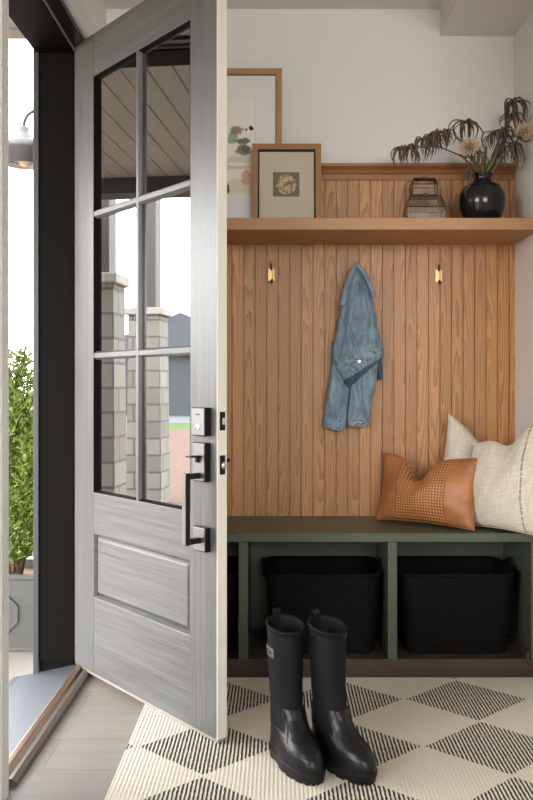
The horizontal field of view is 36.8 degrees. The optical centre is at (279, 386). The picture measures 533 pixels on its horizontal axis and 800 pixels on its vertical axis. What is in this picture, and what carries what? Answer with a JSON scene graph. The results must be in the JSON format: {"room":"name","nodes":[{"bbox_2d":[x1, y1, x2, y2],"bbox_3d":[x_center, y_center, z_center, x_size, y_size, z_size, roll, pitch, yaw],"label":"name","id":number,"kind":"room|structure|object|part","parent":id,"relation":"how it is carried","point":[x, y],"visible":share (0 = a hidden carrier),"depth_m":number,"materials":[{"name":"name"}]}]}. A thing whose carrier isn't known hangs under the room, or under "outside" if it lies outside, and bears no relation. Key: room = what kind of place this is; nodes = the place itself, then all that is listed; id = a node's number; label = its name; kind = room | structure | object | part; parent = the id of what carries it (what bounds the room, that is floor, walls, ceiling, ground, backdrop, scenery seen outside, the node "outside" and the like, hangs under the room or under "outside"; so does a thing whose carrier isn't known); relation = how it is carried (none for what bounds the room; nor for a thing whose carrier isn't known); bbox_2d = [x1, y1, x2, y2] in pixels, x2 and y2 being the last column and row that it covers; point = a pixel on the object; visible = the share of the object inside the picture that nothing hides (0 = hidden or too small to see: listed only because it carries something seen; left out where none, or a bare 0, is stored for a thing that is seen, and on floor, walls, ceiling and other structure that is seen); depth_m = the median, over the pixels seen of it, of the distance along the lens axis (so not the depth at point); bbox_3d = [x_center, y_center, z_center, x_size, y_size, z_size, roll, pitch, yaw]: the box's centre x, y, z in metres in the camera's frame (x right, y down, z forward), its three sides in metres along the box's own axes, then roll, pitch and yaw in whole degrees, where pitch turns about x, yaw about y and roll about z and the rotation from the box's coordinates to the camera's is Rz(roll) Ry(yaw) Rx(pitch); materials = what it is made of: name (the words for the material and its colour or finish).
{"room":"entryway mudroom","nodes":[
{"label":"entryway mudroom","id":0,"kind":"room"},
{"bbox_2d":[9,17,24,38],"bbox_3d":[-2.393,-1.682,1.510,2.815,0.200,7.020,0,0,0],"label":"ceiling","id":1,"kind":"structure","parent":0,"point":[14,32],"depth_m":3.57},
{"bbox_2d":[9,556,32,680],"bbox_3d":[-2.433,1.298,3.500,2.935,0.240,11.000,0,0,0],"label":"floor","id":2,"kind":"structure","parent":0,"point":[20,663],"depth_m":3.41,"materials":[{"name":"concrete"}]},
{"bbox_2d":[9,558,32,651],"bbox_3d":[-1.248,1.006,3.720,0.348,0.345,0.348,0,0,0],"label":"square planter","id":3,"kind":"object","parent":2,"relation":"on","point":[20,585],"visible":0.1,"depth_m":3.56,"materials":[{"name":"grey metal"}]},
{"bbox_3d":[-1.248,1.008,3.551,0.174,0.174,0.010,0,0,0],"label":"octagon moulding","id":4,"kind":"part","parent":3,"relation":"part of","materials":[{"name":"grey metal"}]},
{"bbox_2d":[9,341,32,573],"bbox_3d":[-1.203,0.326,3.735,0.427,1.119,0.412,0,0,-15],"label":"evergreen shrub","id":5,"kind":"object","parent":3,"relation":"on","point":[20,400],"visible":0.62,"depth_m":3.65,"materials":[{"name":"green plant"}]},
{"bbox_2d":[9,664,90,786],"bbox_3d":[-0.897,1.133,2.715,0.326,0.090,0.957,0,0,0],"label":"threshold","id":6,"kind":"object","parent":2,"relation":"on","point":[38,702],"visible":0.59,"depth_m":2.76,"materials":[{"name":"metal"}]},
{"bbox_3d":[-0.917,1.131,2.709,0.235,0.063,0.938,0,0,0],"label":"sill plate","id":7,"kind":"part","parent":6,"relation":"part of","materials":[{"name":"metal"}]},
{"bbox_2d":[6,674,144,799],"bbox_3d":[1.670,1.178,0.252,4.860,0.120,6.704,0,0,0],"label":"floor","id":8,"kind":"structure","parent":0,"point":[81,759],"depth_m":2.47,"materials":[{"name":"grey wood"}]},
{"bbox_2d":[105,677,532,799],"bbox_3d":[0.257,1.112,1.700,1.457,0.012,2.700,0,0,0],"label":"area rug","id":9,"kind":"object","parent":8,"relation":"on","point":[429,738],"visible":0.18,"depth_m":2.47,"materials":[{"name":"white fabric"}]},
{"bbox_2d":[266,607,325,785],"bbox_3d":[0.046,0.892,2.338,0.117,0.428,0.273,0,0,-26],"label":"boot","id":10,"kind":"object","parent":9,"relation":"on","point":[297,753],"visible":1,"depth_m":2.34,"materials":[{"name":"black rubber"}]},
{"bbox_2d":[307,609,377,785],"bbox_3d":[0.181,0.892,2.333,0.117,0.428,0.273,0,0,-34],"label":"boot","id":11,"kind":"object","parent":9,"relation":"on","point":[347,755],"visible":0.92,"depth_m":2.33,"materials":[{"name":"black rubber"}]},
{"bbox_2d":[227,516,532,676],"bbox_3d":[0.213,0.840,3.279,1.621,0.556,0.415,0,0,0],"label":"storage bench","id":12,"kind":"object","parent":8,"relation":"on","point":[250,538],"visible":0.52,"depth_m":3.14,"materials":[{"name":"green paint"}]},
{"bbox_2d":[227,556,238,652],"bbox_3d":[-0.355,0.874,3.293,0.420,0.350,0.347,0,0,0],"label":"woven basket","id":13,"kind":"object","parent":12,"relation":"on","point":[232,561],"visible":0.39,"depth_m":3.16,"materials":[{"name":"black wicker"}]},
{"bbox_2d":[261,556,382,652],"bbox_3d":[0.172,0.874,3.293,0.500,0.350,0.347,0,0,0],"label":"woven basket","id":14,"kind":"object","parent":12,"relation":"on","point":[345,588],"visible":0.77,"depth_m":3.14,"materials":[{"name":"black wicker"}]},
{"bbox_3d":[-0.066,0.735,3.293,0.025,0.072,0.130,0,0,0],"label":"handle","id":15,"kind":"part","parent":14,"relation":"part of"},
{"bbox_3d":[0.410,0.735,3.293,0.025,0.072,0.130,0,0,0],"label":"handle","id":16,"kind":"part","parent":14,"relation":"part of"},
{"bbox_3d":[0.220,0.823,3.476,1.609,0.453,0.020,0,0,0],"label":"panel","id":17,"kind":"part","parent":12,"relation":"part of","materials":[{"name":"green paint"}]},
{"bbox_2d":[376,452,476,530],"bbox_3d":[0.597,0.420,3.265,0.449,0.281,0.157,0,0,33],"label":"leather pillow","id":18,"kind":"object","parent":12,"relation":"on","point":[445,495],"visible":0.99,"depth_m":3.19,"materials":[{"name":"brown leather"}]},
{"bbox_3d":[0.576,0.411,3.242,0.225,0.266,0.078,0,-14,38],"label":"woven panel","id":19,"kind":"part","parent":18,"relation":"part of","materials":[{"name":"leather"}]},
{"bbox_2d":[397,556,515,652],"bbox_3d":[0.699,0.874,3.293,0.500,0.350,0.347,0,0,0],"label":"woven basket","id":20,"kind":"object","parent":12,"relation":"on","point":[446,604],"visible":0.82,"depth_m":3.14,"materials":[{"name":"black wicker"}]},
{"bbox_3d":[0.937,0.735,3.293,0.025,0.072,0.130,0,0,0],"label":"handle","id":21,"kind":"part","parent":20,"relation":"part of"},
{"bbox_2d":[444,414,478,459],"bbox_3d":[0.840,0.333,3.376,0.346,0.437,0.176,0,0,21],"label":"linen pillow","id":22,"kind":"object","parent":12,"relation":"on","point":[459,440],"visible":0.16,"depth_m":3.37,"materials":[{"name":"beige fabric"}]},
{"bbox_2d":[470,424,532,534],"bbox_3d":[0.881,0.327,3.100,0.174,0.466,0.373,0,0,-38],"label":"linen pillow","id":23,"kind":"object","parent":12,"relation":"on","point":[503,478],"visible":0.8,"depth_m":3.03,"materials":[{"name":"beige fabric"}]},
{"bbox_3d":[0.995,0.823,3.272,0.058,0.453,0.389,0,0,0],"label":"panel","id":24,"kind":"part","parent":12,"relation":"part of","materials":[{"name":"green paint"}]},
{"bbox_2d":[63,0,105,38],"bbox_3d":[-0.863,-0.119,0.202,0.205,3.074,6.604,0,0,0],"label":"wall","id":25,"kind":"structure","parent":0,"point":[96,9],"depth_m":3.33,"materials":[{"name":"white paint"}]},
{"bbox_2d":[0,0,97,799],"bbox_3d":[-0.858,-0.133,2.708,0.243,2.612,1.181,0,0,0],"label":"door frame","id":26,"kind":"structure","parent":25,"relation":"attached to","point":[48,26],"depth_m":3.18,"materials":[{"name":"black paint"}]},
{"bbox_3d":[-0.748,-0.119,2.159,0.024,2.475,0.082,0,0,0],"label":"casing","id":27,"kind":"part","parent":26,"relation":"part of","materials":[{"name":"white paint"}]},
{"bbox_3d":[-0.748,-1.398,2.724,0.024,0.082,1.149,0,0,0],"label":"head casing","id":28,"kind":"part","parent":26,"relation":"part of","materials":[{"name":"white paint"}]},
{"bbox_2d":[75,0,229,742],"bbox_3d":[-0.495,-0.122,2.818,0.174,2.449,0.945,0,0,-42],"label":"door","id":29,"kind":"structure","parent":25,"relation":"in","point":[151,459],"depth_m":2.77,"materials":[{"name":"grey wood"}]},
{"bbox_3d":[-0.592,-0.921,2.946,0.005,0.517,0.306,0,0,-42],"label":"glass pane","id":30,"kind":"part","parent":29,"relation":"part of","materials":[{"name":"clear glass"}]},
{"bbox_3d":[-0.592,-0.390,2.946,0.005,0.531,0.306,0,0,-42],"label":"glass pane","id":31,"kind":"part","parent":29,"relation":"part of","materials":[{"name":"clear glass"}]},
{"bbox_3d":[-0.592,0.141,2.946,0.005,0.513,0.306,0,0,-42],"label":"glass pane","id":32,"kind":"part","parent":29,"relation":"part of","materials":[{"name":"clear glass"}]},
{"bbox_3d":[-0.490,0.679,2.822,0.026,0.246,0.635,0,0,-42],"label":"panel moulding","id":33,"kind":"part","parent":29,"relation":"part of","materials":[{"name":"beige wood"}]},
{"bbox_3d":[-0.491,-1.266,2.822,0.025,0.163,0.635,0,0,-42],"label":"rail","id":34,"kind":"part","parent":29,"relation":"part of","materials":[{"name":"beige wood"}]},
{"bbox_3d":[-0.491,0.478,2.822,0.025,0.155,0.635,0,0,-42],"label":"lock rail","id":35,"kind":"part","parent":29,"relation":"part of","materials":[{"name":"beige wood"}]},
{"bbox_3d":[-0.491,0.947,2.822,0.025,0.289,0.635,0,0,-42],"label":"rail","id":36,"kind":"part","parent":29,"relation":"part of","materials":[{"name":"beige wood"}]},
{"bbox_3d":[-0.488,0.679,2.825,0.022,0.246,0.635,0,0,-42],"label":"raised panel","id":37,"kind":"part","parent":29,"relation":"part of","materials":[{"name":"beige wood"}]},
{"bbox_3d":[-0.381,-0.921,2.710,0.005,0.517,0.313,0,0,-42],"label":"glass pane","id":38,"kind":"part","parent":29,"relation":"part of","materials":[{"name":"clear glass"}]},
{"bbox_3d":[-0.381,-0.390,2.710,0.005,0.531,0.313,0,0,-42],"label":"glass pane","id":39,"kind":"part","parent":29,"relation":"part of","materials":[{"name":"clear glass"}]},
{"bbox_3d":[-0.381,0.141,2.710,0.005,0.513,0.313,0,0,-42],"label":"glass pane","id":40,"kind":"part","parent":29,"relation":"part of","materials":[{"name":"clear glass"}]},
{"bbox_3d":[-0.270,0.277,2.491,0.043,0.018,0.020,0,0,-42],"label":"grip arm","id":41,"kind":"part","parent":29,"relation":"part of","materials":[{"name":"black metal"}]},
{"bbox_3d":[-0.269,0.479,2.491,0.045,0.018,0.020,0,0,-42],"label":"grip arm","id":42,"kind":"part","parent":29,"relation":"part of","materials":[{"name":"black metal"}]},
{"bbox_3d":[-0.257,0.108,2.502,0.002,0.083,0.066,0,0,-42],"label":"plate","id":43,"kind":"part","parent":29,"relation":"part of","materials":[{"name":"silver metal"}]},
{"bbox_3d":[-0.255,0.235,2.504,0.002,0.116,0.060,0,0,-42],"label":"plate","id":44,"kind":"part","parent":29,"relation":"part of","materials":[{"name":"metal"}]},
{"bbox_3d":[-0.253,0.476,2.505,0.002,0.071,0.060,0,0,-42],"label":"plate","id":45,"kind":"part","parent":29,"relation":"part of","materials":[{"name":"metal"}]},
{"bbox_3d":[-0.245,0.476,2.512,0.020,0.077,0.066,0,0,-42],"label":"plate","id":46,"kind":"part","parent":29,"relation":"part of","materials":[{"name":"black metal"}]},
{"bbox_3d":[-0.246,0.235,2.512,0.022,0.122,0.066,0,0,-42],"label":"handle plate","id":47,"kind":"part","parent":29,"relation":"part of","materials":[{"name":"black metal"}]},
{"bbox_3d":[-0.247,0.108,2.511,0.024,0.089,0.072,0,0,-42],"label":"deadbolt plate","id":48,"kind":"part","parent":29,"relation":"part of","materials":[{"name":"black metal"}]},
{"bbox_3d":[-0.178,0.242,2.482,0.021,0.060,0.002,0,0,-42],"label":"latch plate","id":49,"kind":"part","parent":29,"relation":"part of","materials":[{"name":"black metal"}]},
{"bbox_3d":[-0.178,0.106,2.482,0.021,0.058,0.002,0,0,-42],"label":"latch plate","id":50,"kind":"part","parent":29,"relation":"part of","materials":[{"name":"black metal"}]},
{"bbox_2d":[103,0,443,8],"bbox_3d":[1.567,-1.716,0.262,5.065,0.120,6.724,0,0,0],"label":"ceiling","id":51,"kind":"structure","parent":0,"point":[109,4],"depth_m":3.46,"materials":[{"name":"white paint"}]},
{"bbox_2d":[440,0,532,35],"bbox_3d":[0.863,-1.596,2.802,0.322,0.120,1.404,0,0,0],"label":"soffit","id":52,"kind":"structure","parent":51,"relation":"attached to","point":[457,17],"depth_m":3.33,"materials":[{"name":"white paint"}]},
{"bbox_2d":[106,9,513,162],"bbox_3d":[0.089,-0.209,3.564,2.109,2.894,0.120,0,0,0],"label":"wall","id":53,"kind":"structure","parent":0,"point":[360,85],"depth_m":3.50,"materials":[{"name":"white paint"}]},
{"bbox_2d":[227,245,514,515],"bbox_3d":[0.132,-0.003,3.495,1.784,1.242,0.018,0,0,0],"label":"panelling","id":54,"kind":"object","parent":53,"relation":"attached to","point":[449,346],"visible":0.43,"depth_m":3.49,"materials":[{"name":"brown wood"}]},
{"bbox_2d":[267,261,274,282],"bbox_3d":[-0.038,-0.496,3.468,0.033,0.096,0.036,0,0,0],"label":"coat hook","id":55,"kind":"object","parent":54,"relation":"attached to","point":[270,272],"visible":1,"depth_m":3.48,"materials":[{"name":"gold metal"}]},
{"bbox_3d":[-0.038,-0.488,3.482,0.033,0.052,0.007,0,0,0],"label":"plate","id":56,"kind":"part","parent":55,"relation":"part of","materials":[{"name":"gold metal"}]},
{"bbox_2d":[435,262,441,283],"bbox_3d":[0.691,-0.492,3.468,0.033,0.096,0.036,0,0,0],"label":"coat hook","id":57,"kind":"object","parent":54,"relation":"attached to","point":[438,273],"visible":1,"depth_m":3.48,"materials":[{"name":"gold metal"}]},
{"bbox_3d":[0.691,-0.484,3.482,0.033,0.052,0.007,0,0,0],"label":"plate","id":58,"kind":"part","parent":57,"relation":"part of","materials":[{"name":"gold metal"}]},
{"bbox_2d":[227,218,532,244],"bbox_3d":[0.132,-0.643,3.321,1.784,0.047,0.337,0,0,0],"label":"wall shelf","id":59,"kind":"object","parent":53,"relation":"attached to","point":[240,231],"visible":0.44,"depth_m":3.17,"materials":[{"name":"brown wood"}]},
{"bbox_2d":[227,68,281,217],"bbox_3d":[-0.252,-1.023,3.442,0.520,0.712,0.076,0,0,0],"label":"framed painting","id":60,"kind":"object","parent":59,"relation":"on","point":[254,95],"visible":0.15,"depth_m":3.45,"materials":[{"name":"white paper"}]},
{"bbox_2d":[227,98,254,196],"bbox_3d":[-0.252,-1.032,3.449,0.287,0.438,0.003,0,-5,0],"label":"artwork","id":61,"kind":"object","parent":60,"relation":"attached to","point":[240,111],"depth_m":3.45},
{"bbox_3d":[-0.252,-1.023,3.442,0.520,0.712,0.022,0,-4,0],"label":"frame","id":62,"kind":"part","parent":60,"relation":"part of","materials":[{"name":"brown wood"}]},
{"bbox_2d":[252,144,320,217],"bbox_3d":[0.028,-0.848,3.378,0.291,0.363,0.060,0,0,0],"label":"framed print","id":63,"kind":"object","parent":59,"relation":"on","point":[286,178],"visible":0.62,"depth_m":3.38,"materials":[{"name":"beige paper"}]},
{"bbox_2d":[273,172,298,196],"bbox_3d":[0.026,-0.857,3.383,0.112,0.106,0.001,0,-6,0],"label":"print","id":64,"kind":"object","parent":63,"relation":"attached to","point":[285,184],"depth_m":3.38},
{"bbox_2d":[403,193,446,217],"bbox_3d":[0.609,-0.738,3.375,0.165,0.145,0.115,0,0,0],"label":"glass box","id":65,"kind":"object","parent":59,"relation":"on","point":[442,206],"visible":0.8,"depth_m":3.37,"materials":[{"name":"clear glass"}]},
{"bbox_2d":[409,175,437,195],"bbox_3d":[0.607,-0.845,3.375,0.110,0.086,0.071,0,0,0],"label":"glass box","id":66,"kind":"object","parent":65,"relation":"on","point":[435,183],"visible":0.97,"depth_m":3.35,"materials":[{"name":"clear glass"}]},
{"bbox_2d":[458,172,505,217],"bbox_3d":[0.833,-0.772,3.300,0.191,0.210,0.191,0,0,0],"label":"vase","id":67,"kind":"object","parent":59,"relation":"on","point":[483,197],"visible":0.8,"depth_m":3.23,"materials":[{"name":"black ceramic"}]},
{"bbox_2d":[390,128,475,172],"bbox_3d":[0.639,-0.912,3.272,0.375,0.291,0.103,0,0,0],"label":"stem","id":68,"kind":"object","parent":67,"relation":"in","point":[430,139],"visible":1,"depth_m":3.26,"materials":[{"name":"brown plant"}]},
{"bbox_3d":[0.663,-0.876,3.276,0.330,0.218,0.023,0,0,-6],"label":"stem","id":69,"kind":"part","parent":68,"relation":"part of","materials":[{"name":"brown plant"}]},
{"bbox_2d":[448,118,482,141],"bbox_3d":[0.763,-0.936,3.301,0.106,0.338,0.130,0,0,41],"label":"stem","id":70,"kind":"object","parent":67,"relation":"in","point":[469,124],"visible":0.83,"depth_m":3.30,"materials":[{"name":"brown plant"}]},
{"bbox_2d":[459,137,480,171],"bbox_3d":[0.779,-0.890,3.245,0.106,0.247,0.095,0,0,0],"label":"bloom","id":71,"kind":"object","parent":67,"relation":"in","point":[470,146],"visible":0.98,"depth_m":3.23,"materials":[{"name":"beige plant"}]},
{"bbox_2d":[464,150,488,184],"bbox_3d":[0.801,-0.872,3.266,0.108,0.211,0.056,0,0,0],"label":"stem","id":72,"kind":"object","parent":67,"relation":"in","point":[468,172],"visible":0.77,"depth_m":3.26,"materials":[{"name":"brown plant"}]},
{"bbox_2d":[482,146,486,171],"bbox_3d":[0.832,-0.877,3.256,0.018,0.200,0.054,0,0,0],"label":"greens","id":73,"kind":"object","parent":67,"relation":"in","point":[485,151],"visible":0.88,"depth_m":3.26,"materials":[{"name":"green plant"}]},
{"bbox_2d":[485,141,501,171],"bbox_3d":[0.865,-0.887,3.257,0.077,0.220,0.020,0,0,39],"label":"greens","id":74,"kind":"object","parent":67,"relation":"in","point":[492,161],"visible":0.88,"depth_m":3.25,"materials":[{"name":"green plant"}]},
{"bbox_2d":[481,129,524,171],"bbox_3d":[0.905,-0.908,3.258,0.182,0.282,0.094,0,0,0],"label":"stem","id":75,"kind":"object","parent":67,"relation":"in","point":[515,150],"visible":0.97,"depth_m":3.24,"materials":[{"name":"brown plant"}]},
{"bbox_2d":[490,96,530,156],"bbox_3d":[0.936,-0.983,3.302,0.192,0.431,0.107,0,0,0],"label":"stem","id":76,"kind":"object","parent":67,"relation":"in","point":[513,102],"visible":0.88,"depth_m":3.29,"materials":[{"name":"brown plant"}]},
{"bbox_2d":[491,122,532,172],"bbox_3d":[0.937,-0.920,3.252,0.187,0.306,0.084,0,0,0],"label":"bloom","id":77,"kind":"object","parent":67,"relation":"in","point":[524,130],"visible":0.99,"depth_m":3.24,"materials":[{"name":"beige plant"}]},
{"bbox_3d":[0.917,-0.903,3.262,0.156,0.272,0.023,0,0,15],"label":"stem","id":78,"kind":"part","parent":77,"relation":"part of","materials":[{"name":"green plant"}]},
{"bbox_2d":[321,180,514,217],"bbox_3d":[0.132,-0.782,3.495,1.784,0.260,0.018,0,0,0],"label":"panelling","id":79,"kind":"object","parent":53,"relation":"attached to","point":[339,198],"visible":0.17,"depth_m":3.49,"materials":[{"name":"brown wood"}]},
{"bbox_2d":[321,163,516,180],"bbox_3d":[0.132,-0.933,3.477,1.784,0.066,0.054,0,0,0],"label":"trim","id":80,"kind":"structure","parent":53,"relation":"attached to","point":[329,171],"depth_m":3.47,"materials":[{"name":"brown wood"}]},
{"bbox_2d":[514,8,532,440],"bbox_3d":[1.084,-0.269,2.802,0.120,2.774,1.404,0,0,0],"label":"wall","id":81,"kind":"structure","parent":0,"point":[523,38],"depth_m":3.35,"materials":[{"name":"white paint"}]},
{"bbox_3d":[-0.862,-0.182,6.252,0.205,3.200,5.496,0,0,0],"label":"wall","id":82,"kind":"structure","parent":0,"visible":0},
{"bbox_2d":[9,110,32,169],"bbox_3d":[-1.200,-1.318,4.200,0.471,0.319,0.184,0,0,0],"label":"lamp","id":83,"kind":"object","parent":82,"relation":"attached to","point":[21,144],"visible":0.66,"depth_m":4.13,"materials":[{"name":"grey metal"}]},
{"bbox_3d":[-1.344,-1.185,4.200,0.056,0.053,0.055,0,0,0],"label":"bulb","id":84,"kind":"part","parent":83,"relation":"part of","materials":[{"name":"glass"}]},
{"bbox_3d":[-1.159,-1.413,4.200,0.388,0.101,0.017,0,0,0],"label":"gooseneck arm","id":85,"kind":"part","parent":83,"relation":"part of","materials":[{"name":"grey metal"}]},
{"bbox_3d":[0.329,-0.497,3.468,0.033,0.097,0.036,0,0,0],"label":"coat hook","id":86,"kind":"object","parent":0,"visible":0},
{"bbox_2d":[323,263,384,431],"bbox_3d":[0.317,-0.168,3.406,0.264,0.718,0.106,0,0,0],"label":"denim jacket","id":87,"kind":"object","parent":86,"relation":"hanging from","point":[357,351],"visible":1,"depth_m":3.39,"materials":[{"name":"fabric"}]}
]}

